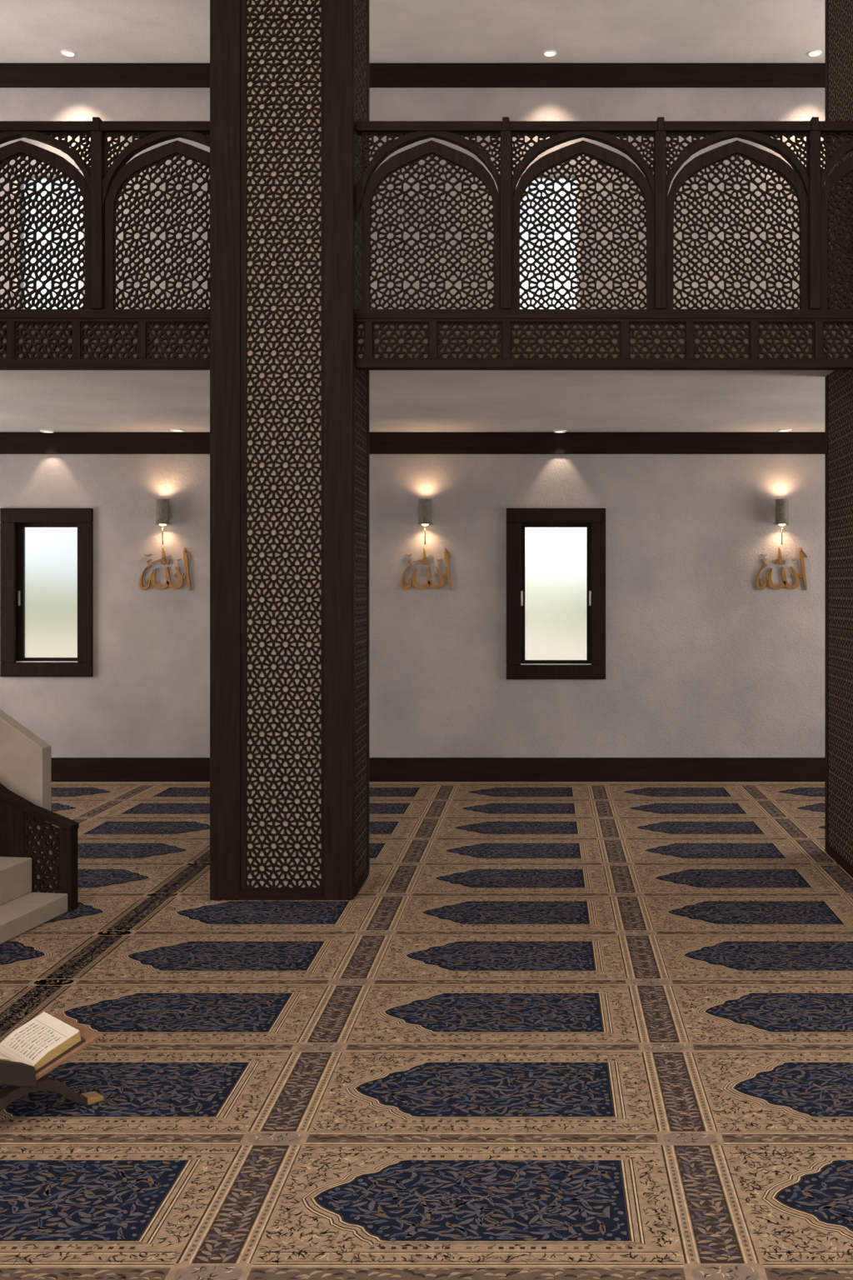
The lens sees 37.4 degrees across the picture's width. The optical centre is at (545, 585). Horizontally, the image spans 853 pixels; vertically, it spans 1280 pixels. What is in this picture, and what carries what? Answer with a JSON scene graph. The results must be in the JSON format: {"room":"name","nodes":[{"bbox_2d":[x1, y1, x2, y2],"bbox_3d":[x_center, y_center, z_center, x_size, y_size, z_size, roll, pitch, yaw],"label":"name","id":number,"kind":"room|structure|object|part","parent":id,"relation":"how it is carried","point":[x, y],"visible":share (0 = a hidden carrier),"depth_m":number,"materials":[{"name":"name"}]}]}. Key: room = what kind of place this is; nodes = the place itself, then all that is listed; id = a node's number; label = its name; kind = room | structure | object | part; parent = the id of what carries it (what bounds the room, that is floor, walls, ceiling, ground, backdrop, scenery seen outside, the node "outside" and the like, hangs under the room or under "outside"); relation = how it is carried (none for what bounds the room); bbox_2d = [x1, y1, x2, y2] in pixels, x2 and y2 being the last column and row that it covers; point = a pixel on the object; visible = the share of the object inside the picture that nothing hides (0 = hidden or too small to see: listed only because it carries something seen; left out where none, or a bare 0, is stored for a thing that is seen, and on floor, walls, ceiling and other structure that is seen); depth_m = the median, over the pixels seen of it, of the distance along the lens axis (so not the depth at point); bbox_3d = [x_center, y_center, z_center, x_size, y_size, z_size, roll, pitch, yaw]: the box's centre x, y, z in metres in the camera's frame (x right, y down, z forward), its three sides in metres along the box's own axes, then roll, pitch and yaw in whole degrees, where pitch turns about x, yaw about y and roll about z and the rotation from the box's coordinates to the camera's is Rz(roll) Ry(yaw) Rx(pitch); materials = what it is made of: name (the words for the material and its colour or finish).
{"room":"mosque","nodes":[
{"label":"mosque","id":0,"kind":"room"},
{"bbox_2d":[0,87,824,757],"bbox_3d":[-0.500,-1.327,10.381,12.400,5.881,0.250,0,0,0],"label":"wall","id":1,"kind":"structure","parent":0,"point":[702,661],"depth_m":10.26,"materials":[{"name":"grey paint"}]},
{"bbox_2d":[0,508,93,676],"bbox_3d":[-4.089,0.055,10.304,0.752,1.381,0.165,0,0,0],"label":"window","id":2,"kind":"structure","parent":1,"relation":"in","point":[47,554],"depth_m":10.31,"materials":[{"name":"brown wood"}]},
{"bbox_3d":[-4.089,0.055,10.331,0.548,1.177,0.050,0,0,0],"label":"sash","id":3,"kind":"part","parent":2,"relation":"part of","materials":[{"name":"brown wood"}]},
{"bbox_3d":[-4.089,0.055,10.329,0.460,1.089,0.006,0,0,0],"label":"pane","id":4,"kind":"part","parent":2,"relation":"part of","materials":[{"name":"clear glass"}]},
{"bbox_2d":[12,170,83,309],"bbox_3d":[-4.089,-2.620,10.306,0.588,1.600,0.060,0,0,0],"label":"window","id":5,"kind":"structure","parent":1,"relation":"in","point":[39,186],"depth_m":10.30,"materials":[{"name":"white glass"}]},
{"bbox_2d":[155,499,170,544],"bbox_3d":[-3.118,-0.520,10.185,0.120,0.369,0.142,0,0,0],"label":"wall sconce","id":6,"kind":"object","parent":1,"relation":"attached to","point":[162,505],"visible":1,"depth_m":10.13,"materials":[{"name":"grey metal"}]},
{"bbox_3d":[-3.118,-0.403,10.174,0.016,0.137,0.015,0,0,0],"label":"pull rod","id":7,"kind":"part","parent":6,"relation":"part of","materials":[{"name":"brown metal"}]},
{"bbox_3d":[-3.118,-0.602,10.174,0.120,0.205,0.120,0,0,0],"label":"lamp shade","id":8,"kind":"part","parent":6,"relation":"part of","materials":[{"name":"brown metal"}]},
{"bbox_2d":[139,547,191,590],"bbox_3d":[-3.117,-0.138,10.244,0.424,0.353,0.016,0,0,0],"label":"sign","id":9,"kind":"object","parent":1,"relation":"attached to","point":[152,578],"visible":1,"depth_m":10.24,"materials":[{"name":"gold metal"}]},
{"bbox_2d":[0,63,824,87],"bbox_3d":[-0.500,-4.176,10.226,12.000,0.182,0.060,0,0,0],"label":"trim","id":10,"kind":"structure","parent":1,"relation":"attached to","point":[12,75],"depth_m":10.20,"materials":[{"name":"brown wood"}]},
{"bbox_2d":[0,431,824,454],"bbox_3d":[-0.500,-1.170,10.246,12.000,0.180,0.020,0,0,0],"label":"trim","id":11,"kind":"structure","parent":1,"relation":"attached to","point":[11,442],"depth_m":10.24,"materials":[{"name":"brown wood"}]},
{"bbox_2d":[418,499,432,544],"bbox_3d":[-0.981,-0.520,10.185,0.120,0.369,0.142,0,0,0],"label":"wall sconce","id":12,"kind":"object","parent":1,"relation":"attached to","point":[425,505],"visible":1,"depth_m":10.13,"materials":[{"name":"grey metal"}]},
{"bbox_3d":[-0.981,-0.403,10.174,0.016,0.137,0.015,0,0,0],"label":"pull rod","id":13,"kind":"part","parent":12,"relation":"part of","materials":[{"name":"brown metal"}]},
{"bbox_3d":[-0.981,-0.602,10.174,0.120,0.205,0.120,0,0,0],"label":"lamp shade","id":14,"kind":"part","parent":12,"relation":"part of","materials":[{"name":"brown metal"}]},
{"bbox_2d":[400,547,452,590],"bbox_3d":[-0.976,-0.138,10.244,0.424,0.353,0.016,0,0,0],"label":"sign","id":15,"kind":"object","parent":1,"relation":"attached to","point":[429,582],"visible":1,"depth_m":10.24,"materials":[{"name":"gold metal"}]},
{"bbox_2d":[51,757,824,781],"bbox_3d":[-0.500,1.505,10.241,12.000,0.193,0.030,0,0,0],"label":"baseboard","id":16,"kind":"structure","parent":1,"relation":"attached to","point":[63,769],"depth_m":10.23,"materials":[{"name":"brown wood"}]},
{"bbox_2d":[516,170,580,309],"bbox_3d":[0.024,-2.620,10.306,0.526,1.600,0.060,0,0,0],"label":"window","id":17,"kind":"structure","parent":1,"relation":"in","point":[557,187],"depth_m":10.30,"materials":[{"name":"white glass"}]},
{"bbox_2d":[506,508,605,679],"bbox_3d":[0.086,0.065,10.304,0.814,1.402,0.165,0,0,0],"label":"window","id":18,"kind":"structure","parent":1,"relation":"in","point":[556,557],"depth_m":10.31,"materials":[{"name":"brown wood"}]},
{"bbox_3d":[0.086,0.065,10.329,0.522,1.110,0.006,0,0,0],"label":"pane","id":19,"kind":"part","parent":18,"relation":"part of","materials":[{"name":"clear glass"}]},
{"bbox_3d":[0.086,0.065,10.331,0.610,1.198,0.050,0,0,0],"label":"sash","id":20,"kind":"part","parent":18,"relation":"part of","materials":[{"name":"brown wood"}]},
{"bbox_2d":[755,547,808,590],"bbox_3d":[1.936,-0.138,10.244,0.424,0.353,0.016,0,0,0],"label":"sign","id":21,"kind":"object","parent":1,"relation":"attached to","point":[785,583],"visible":1,"depth_m":10.24,"materials":[{"name":"gold metal"}]},
{"bbox_2d":[775,499,789,544],"bbox_3d":[1.925,-0.520,10.185,0.120,0.369,0.142,0,0,0],"label":"wall sconce","id":22,"kind":"object","parent":1,"relation":"attached to","point":[782,505],"visible":1,"depth_m":10.13,"materials":[{"name":"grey metal"}]},
{"bbox_3d":[1.925,-0.602,10.174,0.120,0.205,0.120,0,0,0],"label":"lamp shade","id":23,"kind":"part","parent":22,"relation":"part of","materials":[{"name":"brown metal"}]},
{"bbox_3d":[1.925,-0.403,10.174,0.016,0.137,0.015,0,0,0],"label":"pull rod","id":24,"kind":"part","parent":22,"relation":"part of","materials":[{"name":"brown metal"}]},
{"bbox_2d":[0,0,824,63],"bbox_3d":[-0.500,-4.367,3.653,12.400,0.200,13.706,0,0,0],"label":"ceiling","id":25,"kind":"structure","parent":0,"point":[32,31],"depth_m":9.60,"materials":[{"name":"grey paint"}]},
{"bbox_2d":[60,50,75,56],"bbox_3d":[-3.822,-4.261,10.006,0.112,0.012,0.112,0,0,0],"label":"recessed light","id":26,"kind":"object","parent":25,"relation":"in","point":[66,52],"visible":1,"depth_m":10.00,"materials":[{"name":"white"}]},
{"bbox_2d":[543,50,556,56],"bbox_3d":[0.033,-4.261,10.006,0.112,0.012,0.112,0,0,0],"label":"recessed light","id":27,"kind":"object","parent":25,"relation":"in","point":[547,52],"visible":1,"depth_m":10.00,"materials":[{"name":"white"}]},
{"bbox_2d":[807,50,822,56],"bbox_3d":[2.155,-4.261,10.006,0.112,0.012,0.112,0,0,0],"label":"recessed light","id":28,"kind":"object","parent":25,"relation":"in","point":[813,52],"visible":1,"depth_m":10.00,"materials":[{"name":"white"}]},
{"bbox_2d":[0,370,834,431],"bbox_3d":[-0.500,-1.320,8.386,12.000,0.120,3.741,0,0,0],"label":"ceiling","id":29,"kind":"structure","parent":0,"point":[31,400],"depth_m":8.49,"materials":[{"name":"grey paint"}]},
{"bbox_2d":[40,430,54,432],"bbox_3d":[-4.047,-1.254,10.151,0.112,0.012,0.112,0,0,0],"label":"recessed light","id":30,"kind":"object","parent":29,"relation":"in","point":[42,431],"visible":1,"depth_m":10.12,"materials":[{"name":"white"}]},
{"bbox_2d":[0,318,209,369],"bbox_3d":[-3.457,-1.251,6.479,3.487,0.256,0.086,0,0,0],"label":"fascia","id":31,"kind":"object","parent":29,"relation":"attached to","point":[25,343],"visible":1,"depth_m":6.46,"materials":[{"name":"brown wood"}]},
{"bbox_3d":[-2.929,-1.266,6.468,0.296,0.192,0.016,0,0,0],"label":"lattice panel","id":32,"kind":"part","parent":31,"relation":"part of","materials":[{"name":"brown wood"}]},
{"bbox_3d":[-2.591,-1.266,6.468,0.296,0.192,0.016,0,0,0],"label":"lattice panel","id":33,"kind":"part","parent":31,"relation":"part of","materials":[{"name":"brown wood"}]},
{"bbox_2d":[0,116,209,318],"bbox_3d":[-3.458,-1.895,6.476,3.485,1.032,0.100,0,0,0],"label":"balcony railing","id":34,"kind":"object","parent":31,"relation":"on","point":[101,187],"visible":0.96,"depth_m":6.47,"materials":[{"name":"brown wood"}]},
{"bbox_3d":[-2.715,-1.854,6.483,0.746,0.899,0.045,0,0,0],"label":"arch frame","id":35,"kind":"part","parent":34,"relation":"part of","materials":[{"name":"brown wood"}]},
{"bbox_3d":[-2.315,-1.919,6.476,0.058,0.985,0.100,0,0,0],"label":"post","id":36,"kind":"part","parent":34,"relation":"part of","materials":[{"name":"brown wood"}]},
{"bbox_3d":[-3.458,-2.370,6.476,3.485,0.050,0.080,0,0,0],"label":"rail","id":37,"kind":"part","parent":34,"relation":"part of","materials":[{"name":"brown wood"}]},
{"bbox_3d":[-3.458,-1.403,6.478,3.485,0.047,0.075,0,0,0],"label":"rail","id":38,"kind":"part","parent":34,"relation":"part of","materials":[{"name":"brown wood"}]},
{"bbox_3d":[-1.997,-1.854,6.483,0.563,0.899,0.045,0,0,0],"label":"arch frame","id":39,"kind":"part","parent":34,"relation":"part of","materials":[{"name":"brown wood"}]},
{"bbox_3d":[-3.458,-1.266,6.497,3.485,0.192,0.016,0,0,0],"label":"backing panel","id":40,"kind":"part","parent":31,"relation":"part of","materials":[{"name":"brown wood"}]},
{"bbox_3d":[-2.253,-1.266,6.468,0.296,0.192,0.016,0,0,0],"label":"lattice panel","id":41,"kind":"part","parent":31,"relation":"part of","materials":[{"name":"brown wood"}]},
{"bbox_3d":[-1.889,-1.266,6.468,0.348,0.192,0.016,0,0,0],"label":"lattice panel","id":42,"kind":"part","parent":31,"relation":"part of","materials":[{"name":"brown wood"}]},
{"bbox_2d":[170,429,184,431],"bbox_3d":[-2.972,-1.254,10.086,0.112,0.012,0.112,0,0,0],"label":"recessed light","id":43,"kind":"object","parent":29,"relation":"in","point":[172,430],"visible":1,"depth_m":10.05,"materials":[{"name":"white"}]},
{"bbox_2d":[553,430,566,432],"bbox_3d":[0.115,-1.254,10.151,0.112,0.012,0.112,0,0,0],"label":"recessed light","id":44,"kind":"object","parent":29,"relation":"in","point":[554,431],"visible":1,"depth_m":10.11,"materials":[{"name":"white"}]},
{"bbox_2d":[355,318,852,369],"bbox_3d":[0.353,-1.251,6.479,2.661,0.256,0.086,0,0,0],"label":"fascia","id":45,"kind":"object","parent":29,"relation":"attached to","point":[382,343],"visible":1,"depth_m":6.46,"materials":[{"name":"brown wood"}]},
{"bbox_3d":[-0.956,-1.266,6.468,0.042,0.192,0.016,0,0,0],"label":"lattice panel","id":46,"kind":"part","parent":45,"relation":"part of","materials":[{"name":"brown wood"}]},
{"bbox_3d":[-0.748,-1.266,6.468,0.290,0.192,0.016,0,0,0],"label":"lattice panel","id":47,"kind":"part","parent":45,"relation":"part of","materials":[{"name":"brown wood"}]},
{"bbox_3d":[-0.392,-1.266,6.468,0.337,0.192,0.016,0,0,0],"label":"lattice panel","id":48,"kind":"part","parent":45,"relation":"part of","materials":[{"name":"brown wood"}]},
{"bbox_3d":[0.103,-1.266,6.468,0.570,0.192,0.016,0,0,0],"label":"lattice panel","id":49,"kind":"part","parent":45,"relation":"part of","materials":[{"name":"brown wood"}]},
{"bbox_2d":[355,116,852,318],"bbox_3d":[0.352,-1.895,6.476,2.659,1.032,0.100,0,0,0],"label":"balcony railing","id":50,"kind":"object","parent":45,"relation":"on","point":[808,185],"visible":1,"depth_m":6.47,"materials":[{"name":"brown wood"}]},
{"bbox_3d":[-0.590,-1.854,6.483,0.722,0.899,0.045,0,0,0],"label":"arch frame","id":51,"kind":"part","parent":50,"relation":"part of","materials":[{"name":"brown wood"}]},
{"bbox_3d":[-0.205,-1.919,6.476,0.058,0.985,0.100,0,0,0],"label":"post","id":52,"kind":"part","parent":50,"relation":"part of","materials":[{"name":"brown wood"}]},
{"bbox_3d":[0.194,-1.854,6.483,0.741,0.899,0.045,0,0,0],"label":"arch frame","id":53,"kind":"part","parent":50,"relation":"part of","materials":[{"name":"brown wood"}]},
{"bbox_3d":[0.352,-2.370,6.476,2.659,0.050,0.080,0,0,0],"label":"rail","id":54,"kind":"part","parent":50,"relation":"part of","materials":[{"name":"brown wood"}]},
{"bbox_3d":[0.352,-1.403,6.478,2.659,0.047,0.075,0,0,0],"label":"rail","id":55,"kind":"part","parent":50,"relation":"part of","materials":[{"name":"brown wood"}]},
{"bbox_3d":[0.593,-1.919,6.476,0.058,0.985,0.100,0,0,0],"label":"post","id":56,"kind":"part","parent":50,"relation":"part of","materials":[{"name":"brown wood"}]},
{"bbox_3d":[0.991,-1.854,6.483,0.741,0.899,0.045,0,0,0],"label":"arch frame","id":57,"kind":"part","parent":50,"relation":"part of","materials":[{"name":"brown wood"}]},
{"bbox_3d":[1.388,-1.919,6.476,0.058,0.985,0.100,0,0,0],"label":"post","id":58,"kind":"part","parent":50,"relation":"part of","materials":[{"name":"brown wood"}]},
{"bbox_3d":[1.548,-1.835,6.483,0.267,0.861,0.045,0,0,0],"label":"arch frame","id":59,"kind":"part","parent":50,"relation":"part of","materials":[{"name":"brown wood"}]},
{"bbox_3d":[0.352,-1.266,6.497,2.659,0.192,0.016,0,0,0],"label":"backing panel","id":60,"kind":"part","parent":45,"relation":"part of","materials":[{"name":"brown wood"}]},
{"bbox_3d":[0.578,-1.266,6.468,0.294,0.192,0.016,0,0,0],"label":"lattice panel","id":61,"kind":"part","parent":45,"relation":"part of","materials":[{"name":"brown wood"}]},
{"bbox_3d":[0.912,-1.266,6.468,0.290,0.192,0.016,0,0,0],"label":"lattice panel","id":62,"kind":"part","parent":45,"relation":"part of","materials":[{"name":"brown wood"}]},
{"bbox_3d":[1.244,-1.266,6.468,0.290,0.192,0.016,0,0,0],"label":"lattice panel","id":63,"kind":"part","parent":45,"relation":"part of","materials":[{"name":"brown wood"}]},
{"bbox_3d":[1.556,-1.266,6.468,0.252,0.192,0.016,0,0,0],"label":"lattice panel","id":64,"kind":"part","parent":45,"relation":"part of","materials":[{"name":"brown wood"}]},
{"bbox_2d":[778,429,791,431],"bbox_3d":[1.930,-1.254,10.086,0.112,0.012,0.112,0,0,0],"label":"recessed light","id":65,"kind":"object","parent":29,"relation":"in","point":[779,430],"visible":1,"depth_m":10.05,"materials":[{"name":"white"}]},
{"bbox_3d":[-0.500,1.707,3.653,12.400,0.186,13.706,0,0,0],"label":"floor","id":66,"kind":"structure","parent":0,"visible":0},
{"bbox_2d":[0,781,852,1279],"bbox_3d":[-0.500,1.607,3.637,11.900,0.014,13.174,0,0,0],"label":"carpet","id":67,"kind":"object","parent":66,"relation":"on","point":[551,1030],"visible":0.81,"depth_m":4.39,"materials":[{"name":"carpet"}]},
{"bbox_2d":[0,709,51,810],"bbox_3d":[-3.299,0.719,6.518,1.500,1.762,0.090,0,0,9],"label":"parapet","id":68,"kind":"object","parent":67,"relation":"on","point":[25,757],"visible":0.45,"depth_m":6.38,"materials":[{"name":"stone"}]},
{"bbox_2d":[0,783,79,944],"bbox_3d":[-3.283,0.771,5.739,1.762,1.659,1.233,0,0,9],"label":"staircase","id":69,"kind":"structure","parent":67,"relation":"on","point":[39,846],"depth_m":6.16,"materials":[{"name":"stone"}]},
{"bbox_3d":[-3.348,0.800,6.329,1.380,1.600,0.058,0,0,9],"label":"panel","id":70,"kind":"part","parent":69,"relation":"part of","materials":[{"name":"brown wood"}]},
{"bbox_3d":[-3.198,0.574,6.309,1.762,1.265,0.081,0,0,9],"label":"handrail","id":71,"kind":"part","parent":69,"relation":"part of","materials":[{"name":"brown wood"}]},
{"bbox_3d":[-2.485,1.359,6.180,0.190,0.482,0.042,0,0,0],"label":"lattice panel","id":72,"kind":"part","parent":69,"relation":"part of","materials":[{"name":"brown wood"}]},
{"bbox_3d":[-2.482,1.358,6.202,0.190,0.484,0.025,0,0,9],"label":"backing panel","id":73,"kind":"part","parent":69,"relation":"part of","materials":[{"name":"brown wood"}]},
{"bbox_2d":[0,1012,104,1111],"bbox_3d":[-1.632,1.473,3.813,0.316,0.253,0.461,0,0,43],"label":"book stand","id":74,"kind":"object","parent":67,"relation":"on","point":[20,1079],"visible":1,"depth_m":3.75,"materials":[{"name":"brown wood"}]},
{"bbox_3d":[-1.627,1.539,3.657,0.048,0.121,0.222,0,0,44],"label":"leg","id":75,"kind":"part","parent":74,"relation":"part of","materials":[{"name":"brown wood"}]},
{"bbox_2d":[0,1011,85,1073],"bbox_3d":[-1.636,1.412,3.819,0.262,0.111,0.354,0,0,44],"label":"open book","id":76,"kind":"object","parent":74,"relation":"on","point":[45,1038],"visible":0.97,"depth_m":3.85,"materials":[{"name":"beige paper"}]},
{"bbox_3d":[-1.476,1.539,3.819,0.048,0.121,0.222,0,0,44],"label":"leg","id":77,"kind":"part","parent":74,"relation":"part of","materials":[{"name":"brown wood"}]},
{"bbox_3d":[-1.562,1.438,3.899,0.290,0.094,0.217,0,0,44],"label":"plate","id":78,"kind":"part","parent":74,"relation":"part of","materials":[{"name":"brown wood"}]},
{"bbox_2d":[210,0,369,899],"bbox_3d":[-1.346,-1.333,6.662,0.738,5.866,0.591,0,0,0],"label":"carved column","id":79,"kind":"structure","parent":67,"relation":"on","point":[290,79],"depth_m":6.38,"materials":[{"name":"brown wood"}]},
{"bbox_3d":[-1.635,-1.333,6.404,0.155,5.866,0.075,0,0,0],"label":"corner post","id":80,"kind":"part","parent":79,"relation":"part of","materials":[{"name":"brown wood"}]},
{"bbox_3d":[-1.346,1.575,6.387,0.422,0.050,0.040,0,0,0],"label":"rail","id":81,"kind":"part","parent":79,"relation":"part of","materials":[{"name":"brown wood"}]},
{"bbox_3d":[-1.346,-1.357,6.393,0.422,5.815,0.016,0,0,0],"label":"lattice panel","id":82,"kind":"part","parent":79,"relation":"part of","materials":[{"name":"brown wood"}]},
{"bbox_3d":[-1.346,-1.357,6.408,0.422,5.815,0.013,0,0,0],"label":"backing panel","id":83,"kind":"part","parent":79,"relation":"part of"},
{"bbox_3d":[-1.058,-1.333,6.404,0.155,5.866,0.075,0,0,0],"label":"corner post","id":84,"kind":"part","parent":79,"relation":"part of","materials":[{"name":"brown wood"}]},
{"bbox_3d":[-0.994,-1.357,6.662,0.018,5.815,0.441,0,0,0],"label":"backing panel","id":85,"kind":"part","parent":79,"relation":"part of","materials":[{"name":"brown wood"}]},
{"bbox_3d":[-0.995,1.575,6.662,0.036,0.050,0.441,0,0,0],"label":"rail","id":86,"kind":"part","parent":79,"relation":"part of","materials":[{"name":"brown wood"}]},
{"bbox_3d":[-1.058,-1.333,6.920,0.155,5.866,0.075,0,0,0],"label":"corner post","id":87,"kind":"part","parent":79,"relation":"part of","materials":[{"name":"brown wood"}]},
{"bbox_2d":[825,0,852,878],"bbox_3d":[2.285,-1.333,6.895,1.206,5.866,1.290,0,0,0],"label":"carved column","id":88,"kind":"structure","parent":67,"relation":"on","point":[838,13],"depth_m":7.17,"materials":[{"name":"brown wood"}]},
{"bbox_3d":[1.762,-1.333,7.503,0.155,5.866,0.075,0,0,0],"label":"corner post","id":89,"kind":"part","parent":88,"relation":"part of","materials":[{"name":"brown wood"}]},
{"bbox_3d":[1.700,1.575,6.895,0.036,0.050,1.140,0,0,0],"label":"rail","id":90,"kind":"part","parent":88,"relation":"part of","materials":[{"name":"brown wood"}]}
]}

